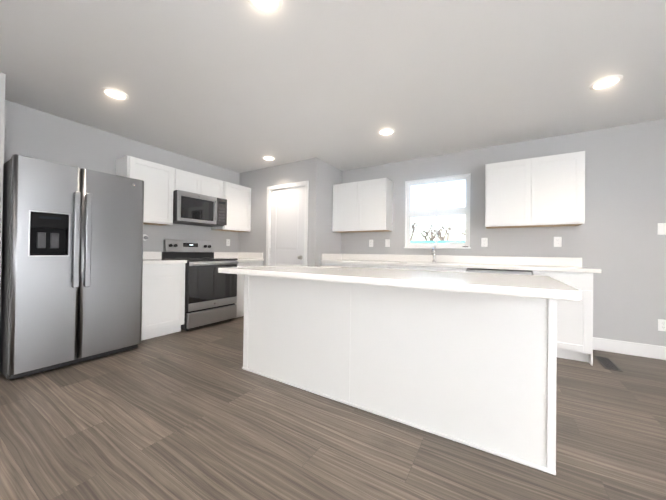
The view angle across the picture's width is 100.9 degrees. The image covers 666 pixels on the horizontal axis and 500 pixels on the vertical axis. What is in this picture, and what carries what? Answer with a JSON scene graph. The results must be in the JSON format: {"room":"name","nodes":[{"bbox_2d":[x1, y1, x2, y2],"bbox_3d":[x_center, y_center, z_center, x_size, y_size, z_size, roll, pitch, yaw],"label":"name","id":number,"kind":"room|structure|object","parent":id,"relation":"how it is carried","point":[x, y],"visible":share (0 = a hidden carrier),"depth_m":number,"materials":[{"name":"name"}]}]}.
{"room":"kitchen","nodes":[
{"label":"kitchen","id":0,"kind":"room"},
{"bbox_2d":[0,72,5,301],"bbox_3d":[-3.927,-0.227,0.694,0.600,2.440,3.905,1,0,31],"label":"wall","id":1,"kind":"structure","parent":0,"point":[2,97],"depth_m":2.20,"materials":[{"name":"grey paint"}]},
{"bbox_2d":[4,100,239,258],"bbox_3d":[-3.267,-0.205,2.475,0.120,2.440,7.634,1,0,31],"label":"wall","id":2,"kind":"structure","parent":0,"point":[33,133],"depth_m":3.20,"materials":[{"name":"grey paint"}]},
{"bbox_2d":[116,155,173,225],"bbox_3d":[-2.380,-0.719,3.498,0.322,0.762,0.534,1,0,31],"label":"upper cabinet","id":3,"kind":"object","parent":2,"relation":"attached to","point":[157,179],"visible":0.75,"depth_m":3.43,"materials":[{"name":"white paint"}]},
{"bbox_2d":[174,168,222,198],"bbox_3d":[-2.044,-0.940,4.060,0.310,0.302,0.767,1,0,31],"label":"upper cabinet","id":4,"kind":"object","parent":2,"relation":"attached to","point":[194,183],"visible":0.75,"depth_m":3.93,"materials":[{"name":"white paint"}]},
{"bbox_2d":[173,190,226,226],"bbox_3d":[-1.995,-0.581,4.022,0.438,0.412,0.758,1,0,31],"label":"over-the-range microwave","id":5,"kind":"object","parent":4,"relation":"attached to","point":[191,208],"visible":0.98,"depth_m":3.87,"materials":[{"name":"silver metal"}]},
{"bbox_2d":[211,181,250,231],"bbox_3d":[-1.697,-0.702,4.623,0.322,0.762,0.557,1,0,31],"label":"upper cabinet","id":6,"kind":"object","parent":2,"relation":"attached to","point":[237,197],"visible":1,"depth_m":4.53,"materials":[{"name":"white paint"}]},
{"bbox_2d":[238,158,320,265],"bbox_3d":[-0.948,-0.159,4.557,1.685,2.440,0.115,1,0,31],"label":"wall","id":7,"kind":"structure","parent":0,"point":[258,182],"depth_m":4.48,"materials":[{"name":"grey paint"}]},
{"bbox_2d":[270,186,304,264],"bbox_3d":[-0.750,0.034,4.368,0.726,2.033,0.103,1,0,31],"label":"pantry door","id":8,"kind":"structure","parent":7,"relation":"in","point":[287,206],"depth_m":4.38,"materials":[{"name":"white wood"}]},
{"bbox_2d":[266,181,308,264],"bbox_3d":[-0.719,0.006,4.406,0.850,2.114,0.131,1,0,31],"label":"door frame","id":9,"kind":"structure","parent":7,"relation":"attached to","point":[280,187],"depth_m":4.40,"materials":[{"name":"white wood"}]},
{"bbox_2d":[320,160,341,265],"bbox_3d":[-0.077,-0.148,4.479,0.115,2.440,0.656,1,0,31],"label":"wall","id":10,"kind":"structure","parent":0,"point":[330,240],"depth_m":4.36,"materials":[{"name":"grey paint"}]},
{"bbox_2d":[0,316,665,499],"bbox_3d":[-0.015,1.073,0.412,7.840,0.060,7.754,1,0,31],"label":"floor","id":11,"kind":"structure","parent":0,"point":[199,413],"depth_m":1.52,"materials":[{"name":"brown wood"}]},
{"bbox_2d":[0,154,143,379],"bbox_3d":[-2.534,0.140,2.677,0.868,1.772,0.906,1,0,31],"label":"refrigerator","id":12,"kind":"object","parent":11,"relation":"on","point":[71,264],"visible":1,"depth_m":2.36,"materials":[{"name":"silver metal"}]},
{"bbox_2d":[141,263,184,340],"bbox_3d":[-2.268,0.598,3.409,0.626,0.875,0.534,1,0,31],"label":"base cabinet","id":13,"kind":"object","parent":11,"relation":"on","point":[163,299],"visible":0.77,"depth_m":3.25,"materials":[{"name":"white paint"}]},
{"bbox_2d":[143,251,186,263],"bbox_3d":[-2.260,0.090,3.403,0.637,0.138,0.557,1,0,31],"label":"countertop","id":14,"kind":"structure","parent":13,"relation":"on","point":[151,257],"depth_m":3.47,"materials":[{"name":"white stone"}]},
{"bbox_2d":[162,239,238,330],"bbox_3d":[-1.872,0.452,3.934,0.702,1.185,0.757,1,0,31],"label":"electric range","id":15,"kind":"object","parent":11,"relation":"on","point":[210,294],"visible":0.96,"depth_m":3.78,"materials":[{"name":"silver metal"}]},
{"bbox_2d":[235,261,262,317],"bbox_3d":[-1.585,0.615,4.535,0.626,0.875,0.557,1,0,31],"label":"base cabinet","id":16,"kind":"object","parent":11,"relation":"on","point":[240,295],"visible":0.17,"depth_m":4.24,"materials":[{"name":"white paint"}]},
{"bbox_2d":[214,252,263,261],"bbox_3d":[-1.574,0.108,4.534,0.637,0.138,0.560,1,0,31],"label":"countertop","id":17,"kind":"structure","parent":16,"relation":"on","point":[246,256],"depth_m":4.68,"materials":[{"name":"white stone"}]},
{"bbox_2d":[321,263,352,266],"bbox_3d":[0.201,0.637,4.313,0.540,0.875,0.626,1,0,31],"label":"base cabinet","id":18,"kind":"object","parent":11,"relation":"on","point":[337,264],"visible":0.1,"depth_m":4.04,"materials":[{"name":"white paint"}]},
{"bbox_2d":[353,264,389,268],"bbox_3d":[0.664,0.641,4.032,0.541,0.875,0.626,1,0,31],"label":"base cabinet","id":19,"kind":"object","parent":11,"relation":"on","point":[372,266],"visible":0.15,"depth_m":3.76,"materials":[{"name":"white paint"}]},
{"bbox_2d":[242,276,556,474],"bbox_3d":[0.302,0.630,2.143,2.168,0.860,0.666,1,0,31],"label":"kitchen island","id":20,"kind":"object","parent":11,"relation":"on","point":[468,359],"depth_m":1.63,"materials":[{"name":"white paint"}]},
{"bbox_2d":[218,264,580,300],"bbox_3d":[0.246,0.179,2.043,2.260,0.040,0.910,1,0,31],"label":"island countertop","id":21,"kind":"structure","parent":20,"relation":"on","point":[486,284],"depth_m":1.57,"materials":[{"name":"white stone"}]},
{"bbox_2d":[390,265,466,271],"bbox_3d":[1.290,0.647,3.652,0.921,0.875,0.626,1,0,31],"label":"base cabinet","id":22,"kind":"object","parent":11,"relation":"on","point":[430,268],"visible":0.04,"depth_m":3.36,"materials":[{"name":"white paint"}]},
{"bbox_2d":[321,254,600,272],"bbox_3d":[1.315,0.242,3.637,3.140,0.342,0.635,1,0,31],"label":"countertop","id":23,"kind":"structure","parent":22,"relation":"on","point":[562,264],"depth_m":3.50,"materials":[{"name":"white stone"}]},
{"bbox_2d":[431,245,435,261],"bbox_3d":[1.392,0.051,3.811,0.054,0.244,0.175,1,0,31],"label":"faucet","id":24,"kind":"object","parent":23,"relation":"on","point":[433,251],"visible":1,"depth_m":3.84,"materials":[{"name":"silver metal"}]},
{"bbox_2d":[467,268,531,274],"bbox_3d":[1.946,0.654,3.248,0.613,0.872,0.602,1,0,31],"label":"dishwasher","id":25,"kind":"object","parent":11,"relation":"on","point":[518,272],"visible":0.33,"depth_m":2.99,"materials":[{"name":"black plastic"}]},
{"bbox_2d":[532,271,592,365],"bbox_3d":[2.413,0.657,2.970,0.465,0.875,0.626,1,0,31],"label":"base cabinet","id":26,"kind":"object","parent":11,"relation":"on","point":[574,330],"visible":0.52,"depth_m":2.66,"materials":[{"name":"white paint"}]},
{"bbox_2d":[593,355,622,371],"bbox_3d":[2.651,1.093,2.657,0.114,0.005,0.390,1,0,31],"label":"floor vent","id":27,"kind":"object","parent":11,"relation":"in","point":[607,363],"visible":1,"depth_m":2.64,"materials":[{"name":"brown metal"}]},
{"bbox_2d":[0,0,665,172],"bbox_3d":[0.018,-1.426,0.430,7.840,0.060,7.754,1,0,31],"label":"ceiling","id":28,"kind":"structure","parent":0,"point":[240,86],"depth_m":2.14,"materials":[{"name":"white paint"}]},
{"bbox_2d":[101,87,128,99],"bbox_3d":[-1.958,-1.403,2.474,0.196,0.010,0.196,1,0,31],"label":"recessed light","id":29,"kind":"object","parent":28,"relation":"in","point":[114,93],"visible":0.98,"depth_m":2.46,"materials":[{"name":"white"}]},
{"bbox_2d":[248,0,282,12],"bbox_3d":[-0.377,-1.388,1.515,0.196,0.010,0.196,1,0,31],"label":"recessed light","id":30,"kind":"object","parent":28,"relation":"in","point":[268,6],"visible":1,"depth_m":1.55,"materials":[{"name":"white"}]},
{"bbox_2d":[262,156,274,159],"bbox_3d":[-0.966,-1.377,4.130,0.196,0.010,0.196,1,0,31],"label":"recessed light","id":31,"kind":"object","parent":28,"relation":"in","point":[268,158],"visible":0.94,"depth_m":4.12,"materials":[{"name":"white"}]},
{"bbox_2d":[378,128,394,134],"bbox_3d":[0.616,-1.363,3.170,0.196,0.010,0.196,1,0,31],"label":"recessed light","id":32,"kind":"object","parent":28,"relation":"in","point":[385,131],"visible":0.98,"depth_m":3.15,"materials":[{"name":"white"}]},
{"bbox_2d":[589,75,622,89],"bbox_3d":[2.202,-1.349,2.219,0.196,0.010,0.196,1,0,31],"label":"recessed light","id":33,"kind":"object","parent":28,"relation":"in","point":[605,82],"visible":0.98,"depth_m":2.21,"materials":[{"name":"white"}]},
{"bbox_2d":[341,118,665,345],"bbox_3d":[1.981,-0.126,3.684,7.600,2.440,0.120,1,0,31],"label":"wall","id":34,"kind":"structure","parent":0,"point":[617,240],"depth_m":3.02,"materials":[{"name":"grey paint"}]},
{"bbox_2d":[332,178,392,232],"bbox_3d":[0.456,-0.675,4.356,0.911,0.762,0.322,1,0,31],"label":"upper cabinet","id":35,"kind":"object","parent":34,"relation":"attached to","point":[363,206],"visible":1,"depth_m":4.19,"materials":[{"name":"white paint"}]},
{"bbox_2d":[385,239,389,246],"bbox_3d":[0.850,-0.107,4.290,0.073,0.118,0.016,1,0,31],"label":"light switch","id":36,"kind":"object","parent":34,"relation":"attached to","point":[387,242],"visible":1,"depth_m":4.29,"materials":[{"name":"white plastic"}]},
{"bbox_2d":[404,173,470,248],"bbox_3d":[1.496,-0.528,3.973,0.905,1.015,0.140,1,0,31],"label":"window","id":37,"kind":"structure","parent":34,"relation":"in","point":[436,212],"depth_m":3.96,"materials":[{"name":"plastic"}]},
{"bbox_2d":[481,238,487,246],"bbox_3d":[1.987,-0.102,3.605,0.073,0.118,0.008,1,0,31],"label":"outlet","id":38,"kind":"object","parent":34,"relation":"attached to","point":[484,242],"visible":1,"depth_m":3.60,"materials":[{"name":"white plastic"}]},
{"bbox_2d":[485,151,584,228],"bbox_3d":[2.315,-0.658,3.228,0.914,0.762,0.322,1,0,31],"label":"upper cabinet","id":39,"kind":"object","parent":34,"relation":"attached to","point":[546,191],"visible":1,"depth_m":3.07,"materials":[{"name":"white paint"}]},
{"bbox_2d":[554,237,561,246],"bbox_3d":[2.629,-0.096,3.215,0.073,0.118,0.008,1,0,31],"label":"outlet","id":40,"kind":"object","parent":34,"relation":"attached to","point":[557,241],"visible":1,"depth_m":3.21,"materials":[{"name":"white plastic"}]},
{"bbox_2d":[593,337,665,359],"bbox_3d":[3.983,1.044,2.373,2.800,0.135,0.014,1,0,31],"label":"baseboard","id":41,"kind":"structure","parent":34,"relation":"attached to","point":[634,349],"depth_m":2.89,"materials":[{"name":"white wood"}]},
{"bbox_2d":[657,223,665,234],"bbox_3d":[3.341,-0.214,2.781,0.073,0.118,0.016,1,0,31],"label":"light switch","id":42,"kind":"object","parent":34,"relation":"attached to","point":[661,228],"visible":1,"depth_m":2.79,"materials":[{"name":"white plastic"}]},
{"bbox_2d":[658,319,665,330],"bbox_3d":[3.334,0.760,2.774,0.073,0.118,0.008,1,0,31],"label":"outlet","id":43,"kind":"object","parent":34,"relation":"attached to","point":[661,324],"visible":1,"depth_m":2.78,"materials":[{"name":"white plastic"}]},
{"label":"outside","id":44,"kind":"structure","parent":0,"visible":0},
{"bbox_3d":[25.260,2.094,39.765,90.000,0.050,85.756,1,0,31],"label":"ground","id":45,"kind":"structure","parent":44,"visible":0},
{"bbox_2d":[410,221,419,240],"bbox_3d":[10.344,-1.215,39.134,3.965,6.199,3.973,1,0,31],"label":"tree","id":46,"kind":"object","parent":45,"relation":"on","point":[413,226],"depth_m":38.56,"materials":[{"name":"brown plant"}]},
{"bbox_2d":[414,221,439,240],"bbox_3d":[13.010,-0.991,37.261,4.805,5.795,2.112,1,-1,-44],"label":"tree","id":47,"kind":"object","parent":45,"relation":"on","point":[426,235],"depth_m":36.79,"materials":[{"name":"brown plant"}]},
{"bbox_2d":[410,240,464,242],"bbox_3d":[13.298,0.515,20.029,34.000,2.500,0.050,1,0,31],"label":"tarp","id":48,"kind":"object","parent":45,"relation":"on","point":[456,241],"depth_m":22.66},
{"bbox_2d":[428,217,455,240],"bbox_3d":[13.313,-1.139,33.515,3.280,6.045,2.474,1,0,31],"label":"tree","id":49,"kind":"object","parent":45,"relation":"on","point":[441,238],"depth_m":33.05,"materials":[{"name":"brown plant"}]}
]}

